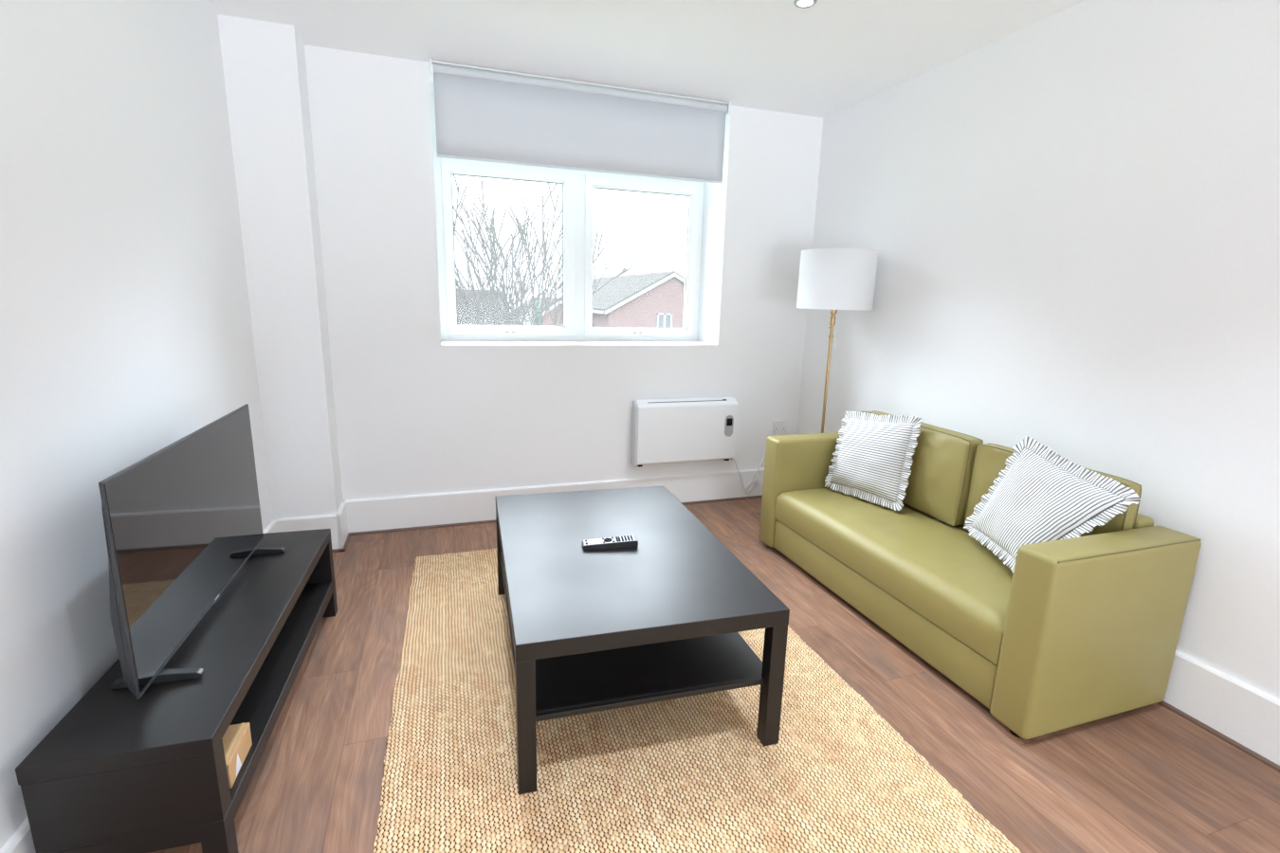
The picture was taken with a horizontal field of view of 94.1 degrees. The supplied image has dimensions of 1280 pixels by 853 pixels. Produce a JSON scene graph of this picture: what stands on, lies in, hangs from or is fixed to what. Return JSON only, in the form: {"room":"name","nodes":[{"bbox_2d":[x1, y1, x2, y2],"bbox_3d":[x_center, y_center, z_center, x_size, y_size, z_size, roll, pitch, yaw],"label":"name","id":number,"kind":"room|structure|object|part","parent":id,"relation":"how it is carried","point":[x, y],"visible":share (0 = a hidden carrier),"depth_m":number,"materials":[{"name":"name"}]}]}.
{"room":"living room","nodes":[
{"label":"living room","id":0,"kind":"room"},
{"bbox_2d":[0,0,273,849],"bbox_3d":[-0.952,0.170,-0.416,0.200,2.455,7.581,-2,13,-16],"label":"wall","id":1,"kind":"structure","parent":0,"point":[126,327],"depth_m":1.57,"materials":[{"name":"paint"}]},
{"bbox_2d":[0,518,277,852],"bbox_3d":[-0.860,1.273,-0.199,0.018,0.188,6.857,-2,13,-16],"label":"baseboard","id":2,"kind":"structure","parent":1,"relation":"attached to","point":[21,841],"depth_m":1.25,"materials":[{"name":"white wood"}]},
{"bbox_2d":[217,14,342,518],"bbox_3d":[-1.736,-0.568,2.907,0.336,2.455,0.216,-3,13,-18],"label":"wall column","id":3,"kind":"structure","parent":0,"point":[265,66],"depth_m":2.78,"materials":[{"name":"paint"}]},
{"bbox_2d":[273,513,341,549],"bbox_3d":[-1.695,0.551,3.046,0.304,0.188,0.018,-3,13,-18],"label":"baseboard","id":4,"kind":"structure","parent":3,"relation":"attached to","point":[321,521],"depth_m":3.03,"materials":[{"name":"white wood"}]},
{"bbox_2d":[304,44,822,500],"bbox_3d":[-0.639,-0.693,3.618,3.945,2.455,0.450,-3,13,-18],"label":"wall","id":5,"kind":"structure","parent":0,"point":[415,414],"depth_m":3.44,"materials":[{"name":"paint"}]},
{"bbox_2d":[335,500,347,548],"bbox_3d":[-1.594,0.522,3.192,0.018,0.188,0.234,-3,13,-18],"label":"baseboard","id":6,"kind":"structure","parent":5,"relation":"attached to","point":[342,534],"depth_m":3.14,"materials":[{"name":"white wood"}]},
{"bbox_2d":[338,533,349,551],"bbox_3d":[-1.590,0.620,3.209,0.028,0.013,0.244,-3,13,-18],"label":"trim","id":7,"kind":"structure","parent":5,"relation":"attached to","point":[348,536],"depth_m":3.17,"materials":[{"name":"wood"}]},
{"bbox_2d":[342,468,764,532],"bbox_3d":[-0.275,0.436,3.744,2.875,0.188,0.018,-3,13,-18],"label":"baseboard","id":8,"kind":"structure","parent":5,"relation":"attached to","point":[386,513],"depth_m":3.51,"materials":[{"name":"white wood"}]},
{"bbox_2d":[347,494,762,535],"bbox_3d":[-0.276,0.535,3.761,2.875,0.013,0.028,-3,13,-18],"label":"trim","id":9,"kind":"structure","parent":5,"relation":"attached to","point":[751,497],"depth_m":3.48,"materials":[{"name":"wood"}]},
{"bbox_2d":[429,94,717,346],"bbox_3d":[-0.343,-1.184,3.583,1.682,1.357,0.399,-3,13,-18],"label":"window","id":10,"kind":"structure","parent":5,"relation":"in","point":[576,329],"depth_m":3.70,"materials":[{"name":"white plastic"}]},
{"bbox_3d":[-0.781,-1.050,3.617,0.774,0.980,0.060,-3,13,-18],"label":"sash","id":11,"kind":"part","parent":10,"relation":"part of","materials":[{"name":"clear glass"}]},
{"bbox_3d":[-0.349,-0.516,3.693,1.682,0.006,0.329,-3,13,-18],"label":"sill","id":12,"kind":"part","parent":10,"relation":"part of","materials":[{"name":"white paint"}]},
{"bbox_2d":[429,58,730,183],"bbox_3d":[-0.270,-1.634,3.259,1.644,0.446,0.050,-3,13,-18],"label":"roller blind","id":13,"kind":"object","parent":10,"relation":"attached to","point":[483,114],"visible":1,"depth_m":3.22,"materials":[{"name":"grey fabric"}]},
{"bbox_3d":[-0.264,-1.844,3.213,1.624,0.008,0.046,-3,13,-18],"label":"head rail","id":14,"kind":"part","parent":13,"relation":"part of","materials":[{"name":"white metal"}]},
{"bbox_3d":[0.006,-1.086,3.881,0.760,0.980,0.060,-3,13,-18],"label":"sash","id":15,"kind":"part","parent":10,"relation":"part of","materials":[{"name":"clear glass"}]},
{"bbox_2d":[631,397,777,493],"bbox_3d":[0.455,0.145,3.883,1.056,0.671,0.104,-3,13,-18],"label":"wall heater","id":16,"kind":"object","parent":5,"relation":"attached to","point":[680,429],"visible":0.95,"depth_m":3.75,"materials":[{"name":"white metal"}]},
{"bbox_3d":[0.574,-0.004,3.841,0.060,0.143,0.007,-3,13,-18],"label":"control panel","id":17,"kind":"part","parent":16,"relation":"part of","materials":[{"name":"grey plastic"}]},
{"bbox_2d":[771,420,787,434],"bbox_3d":[0.958,0.004,4.075,0.112,0.090,0.014,-3,13,-18],"label":"wall socket","id":18,"kind":"object","parent":5,"relation":"attached to","point":[778,427],"visible":1,"depth_m":4.07,"materials":[{"name":"white plastic"}]},
{"bbox_2d":[205,0,1085,118],"bbox_3d":[0.498,-1.199,-0.007,4.245,0.120,7.968,-3,13,-18],"label":"ceiling","id":19,"kind":"structure","parent":0,"point":[826,58],"depth_m":2.62,"materials":[{"name":"paint"}]},
{"bbox_2d":[793,0,817,8],"bbox_3d":[0.633,-1.624,2.281,0.085,0.008,0.085,-3,13,-18],"label":"recessed light","id":20,"kind":"object","parent":19,"relation":"in","point":[801,4],"visible":1,"depth_m":2.29,"materials":[{"name":"silver metal"}]},
{"bbox_2d":[149,497,1279,852],"bbox_3d":[0.433,1.317,0.537,4.245,0.120,7.968,-3,13,-18],"label":"floor","id":21,"kind":"structure","parent":0,"point":[1148,778],"depth_m":1.83,"materials":[{"name":"brown wood"}]},
{"bbox_2d":[15,529,337,852],"bbox_3d":[-1.272,0.736,1.865,0.344,0.370,1.234,-2,13,-16],"label":"tv stand","id":22,"kind":"object","parent":21,"relation":"on","point":[118,773],"visible":0.9,"depth_m":1.35,"materials":[{"name":"black wood"}]},
{"bbox_3d":[-1.105,0.803,1.298,0.340,0.173,0.050,-2,13,-16],"label":"panel","id":23,"kind":"part","parent":22,"relation":"part of","materials":[{"name":"black wood"}]},
{"bbox_2d":[98,403,285,699],"bbox_3d":[-1.296,0.286,1.769,0.188,0.548,0.958,-2,13,-17],"label":"television","id":24,"kind":"object","parent":22,"relation":"on","point":[181,521],"visible":1,"depth_m":1.57,"materials":[{"name":"black plastic"}]},
{"bbox_3d":[-0.970,0.982,1.378,0.049,0.110,0.050,-2,13,-16],"label":"leg","id":25,"kind":"part","parent":22,"relation":"part of","materials":[{"name":"black wood"}]},
{"bbox_2d":[221,722,252,788],"bbox_3d":[-1.046,0.821,1.475,0.102,0.067,0.151,-2,13,-16],"label":"cardboard box","id":26,"kind":"object","parent":22,"relation":"on","point":[237,742],"visible":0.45,"depth_m":1.49,"materials":[{"name":"brown cardboard"}]},
{"bbox_3d":[-1.046,0.794,1.469,0.101,0.010,0.151,-2,13,-16],"label":"lid","id":27,"kind":"part","parent":26,"relation":"part of","materials":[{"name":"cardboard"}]},
{"bbox_3d":[-1.434,0.555,2.407,0.340,0.173,0.050,-2,13,-16],"label":"panel","id":28,"kind":"part","parent":22,"relation":"part of","materials":[{"name":"black wood"}]},
{"bbox_3d":[-1.299,0.734,2.487,0.049,0.110,0.050,-2,13,-16],"label":"leg","id":29,"kind":"part","parent":22,"relation":"part of","materials":[{"name":"black wood"}]},
{"bbox_2d":[373,548,1021,852],"bbox_3d":[-0.040,0.911,2.053,1.546,0.009,2.641,-2,13,-17],"label":"jute rug","id":30,"kind":"object","parent":21,"relation":"on","point":[693,774],"visible":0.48,"depth_m":1.71,"materials":[{"name":"beige wicker"}]},
{"bbox_2d":[495,485,789,794],"bbox_3d":[-0.107,0.638,2.221,0.780,0.450,1.185,-2,13,-16],"label":"coffee table","id":31,"kind":"object","parent":30,"relation":"on","point":[660,619],"visible":0.98,"depth_m":1.82,"materials":[{"name":"black wood"}]},
{"bbox_3d":[-0.613,0.556,2.661,0.049,0.400,0.049,-2,13,-16],"label":"leg","id":32,"kind":"part","parent":31,"relation":"part of","materials":[{"name":"black wood"}]},
{"bbox_3d":[-0.305,0.794,1.594,0.049,0.400,0.049,-2,13,-16],"label":"leg","id":33,"kind":"part","parent":31,"relation":"part of","materials":[{"name":"black wood"}]},
{"bbox_2d":[581,535,638,549],"bbox_3d":[-0.108,0.413,2.127,0.196,0.029,0.052,-1,12,-10],"label":"remote control","id":34,"kind":"object","parent":31,"relation":"on","point":[626,541],"visible":1,"depth_m":2.11,"materials":[{"name":"plastic"}]},
{"bbox_3d":[-0.110,0.407,2.125,0.181,0.012,0.047,-1,12,-10],"label":"plate","id":35,"kind":"part","parent":34,"relation":"part of","materials":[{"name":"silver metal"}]},
{"bbox_2d":[500,551,763,722],"bbox_3d":[-0.105,0.666,2.219,0.756,0.016,1.100,-2,13,-16],"label":"shelf","id":36,"kind":"object","parent":31,"relation":"attached to","point":[575,685],"depth_m":1.80,"materials":[{"name":"black wood"}]},
{"bbox_3d":[0.397,0.769,1.792,0.049,0.400,0.049,-2,13,-16],"label":"leg","id":37,"kind":"part","parent":31,"relation":"part of","materials":[{"name":"black wood"}]},
{"bbox_2d":[796,248,877,433],"bbox_3d":[1.071,-0.177,3.436,0.406,1.608,0.406,-3,13,-18],"label":"floor lamp","id":38,"kind":"object","parent":21,"relation":"on","point":[832,280],"visible":0.8,"depth_m":3.14,"materials":[{"name":"white fabric"}]},
{"bbox_3d":[1.087,-0.809,3.299,0.406,0.313,0.406,-3,13,-18],"label":"lamp shade","id":39,"kind":"part","parent":38,"relation":"part of","materials":[{"name":"fabric"}]},
{"bbox_2d":[759,432,1201,739],"bbox_3d":[1.235,0.498,2.623,0.650,0.640,1.635,-3,13,-18],"label":"sofa","id":40,"kind":"object","parent":21,"relation":"on","point":[1087,629],"visible":0.88,"depth_m":1.96,"materials":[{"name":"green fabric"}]},
{"bbox_3d":[0.996,0.341,3.315,0.650,0.600,0.137,-3,13,-18],"label":"arm","id":41,"kind":"part","parent":40,"relation":"part of","materials":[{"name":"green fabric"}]},
{"bbox_2d":[824,411,921,511],"bbox_3d":[1.146,0.139,2.960,0.160,0.453,0.476,-6,14,-30],"label":"cushion","id":42,"kind":"object","parent":40,"relation":"on","point":[871,462],"visible":1,"depth_m":2.89,"materials":[{"name":"white fabric"}]},
{"bbox_3d":[0.958,0.715,2.576,0.044,0.162,1.355,-3,13,-18],"label":"panel","id":43,"kind":"part","parent":40,"relation":"part of","materials":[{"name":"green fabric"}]},
{"bbox_3d":[1.189,0.535,2.615,0.545,0.170,1.357,-3,13,-18],"label":"seat","id":44,"kind":"part","parent":40,"relation":"part of","materials":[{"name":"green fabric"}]},
{"bbox_2d":[860,410,983,526],"bbox_3d":[1.307,0.169,2.911,0.119,0.402,0.730,-3,13,-18],"label":"sofa cushion","id":45,"kind":"object","parent":40,"relation":"on","point":[939,480],"visible":0.42,"depth_m":2.67,"materials":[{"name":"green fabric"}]},
{"bbox_2d":[963,436,1140,572],"bbox_3d":[1.426,0.290,2.184,0.204,0.451,0.628,-1,12,-11],"label":"cushion","id":46,"kind":"object","parent":40,"relation":"on","point":[1040,495],"visible":0.9,"depth_m":2.14,"materials":[{"name":"white fabric"}]},
{"bbox_2d":[963,443,1141,536],"bbox_3d":[1.544,0.312,2.292,0.073,0.396,0.628,-3,13,-18],"label":"sofa cushion","id":47,"kind":"object","parent":40,"relation":"on","point":[989,459],"visible":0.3,"depth_m":2.45,"materials":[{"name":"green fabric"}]},
{"bbox_3d":[1.474,0.652,1.930,0.650,0.600,0.137,-3,13,-18],"label":"arm","id":48,"kind":"part","parent":40,"relation":"part of","materials":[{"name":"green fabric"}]},
{"bbox_3d":[1.504,0.462,2.708,0.085,0.590,1.359,-3,13,-18],"label":"backrest","id":49,"kind":"part","parent":40,"relation":"part of","materials":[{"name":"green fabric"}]},
{"bbox_2d":[797,0,1279,700],"bbox_3d":[2.383,0.037,0.597,0.200,2.455,7.368,-3,13,-18],"label":"wall","id":50,"kind":"structure","parent":0,"point":[1071,217],"depth_m":2.20,"materials":[{"name":"paint"}]},
{"bbox_2d":[1157,700,1279,771],"bbox_3d":[2.196,1.204,0.957,0.028,0.013,7.068,-3,13,-18],"label":"trim","id":51,"kind":"structure","parent":50,"relation":"attached to","point":[1217,734],"depth_m":1.90,"materials":[{"name":"wood"}]},
{"bbox_2d":[1163,650,1279,766],"bbox_3d":[2.203,1.106,0.938,0.018,0.188,7.068,-3,13,-18],"label":"baseboard","id":52,"kind":"structure","parent":50,"relation":"attached to","point":[1246,715],"depth_m":1.89,"materials":[{"name":"white wood"}]},
{"label":"outside","id":53,"kind":"structure","parent":0,"visible":0},
{"bbox_3d":[-7.334,-8.712,68.009,150.000,0.200,125.932,-3,13,-18],"label":"ground","id":54,"kind":"structure","parent":53,"visible":0},
{"bbox_2d":[456,289,510,325],"bbox_3d":[-14.858,-5.227,35.876,13.380,6.180,10.740,-3,13,-18],"label":"house","id":55,"kind":"structure","parent":54,"relation":"on","point":[462,320],"depth_m":35.20,"materials":[{"name":"tile"}]},
{"bbox_2d":[533,300,543,325],"bbox_3d":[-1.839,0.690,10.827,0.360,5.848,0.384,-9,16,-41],"label":"evergreen shrub","id":56,"kind":"object","parent":54,"relation":"on","point":[537,322],"visible":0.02,"depth_m":10.26,"materials":[{"name":"green plant"}]},
{"bbox_2d":[453,174,634,325],"bbox_3d":[-2.026,-0.783,12.237,4.666,8.132,2.492,-8,15,-37],"label":"bare tree","id":57,"kind":"object","parent":54,"relation":"on","point":[491,278],"visible":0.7,"depth_m":11.44,"materials":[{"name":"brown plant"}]},
{"bbox_2d":[512,296,593,325],"bbox_3d":[-6.039,-5.231,37.816,3.740,5.810,10.280,-3,13,-18],"label":"house","id":58,"kind":"structure","parent":54,"relation":"on","point":[547,320],"depth_m":32.72,"materials":[{"name":"grey tile"}]},
{"bbox_2d":[561,271,685,328],"bbox_3d":[-0.880,-6.227,39.373,7.690,7.360,16.280,-3,13,-18],"label":"house","id":59,"kind":"structure","parent":54,"relation":"on","point":[648,300],"depth_m":31.42,"materials":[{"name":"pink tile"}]},
{"bbox_3d":[1.288,-5.546,31.649,0.810,0.910,0.050,-3,13,-18],"label":"pane","id":60,"kind":"part","parent":59,"relation":"part of","materials":[{"name":"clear glass"}]}
]}

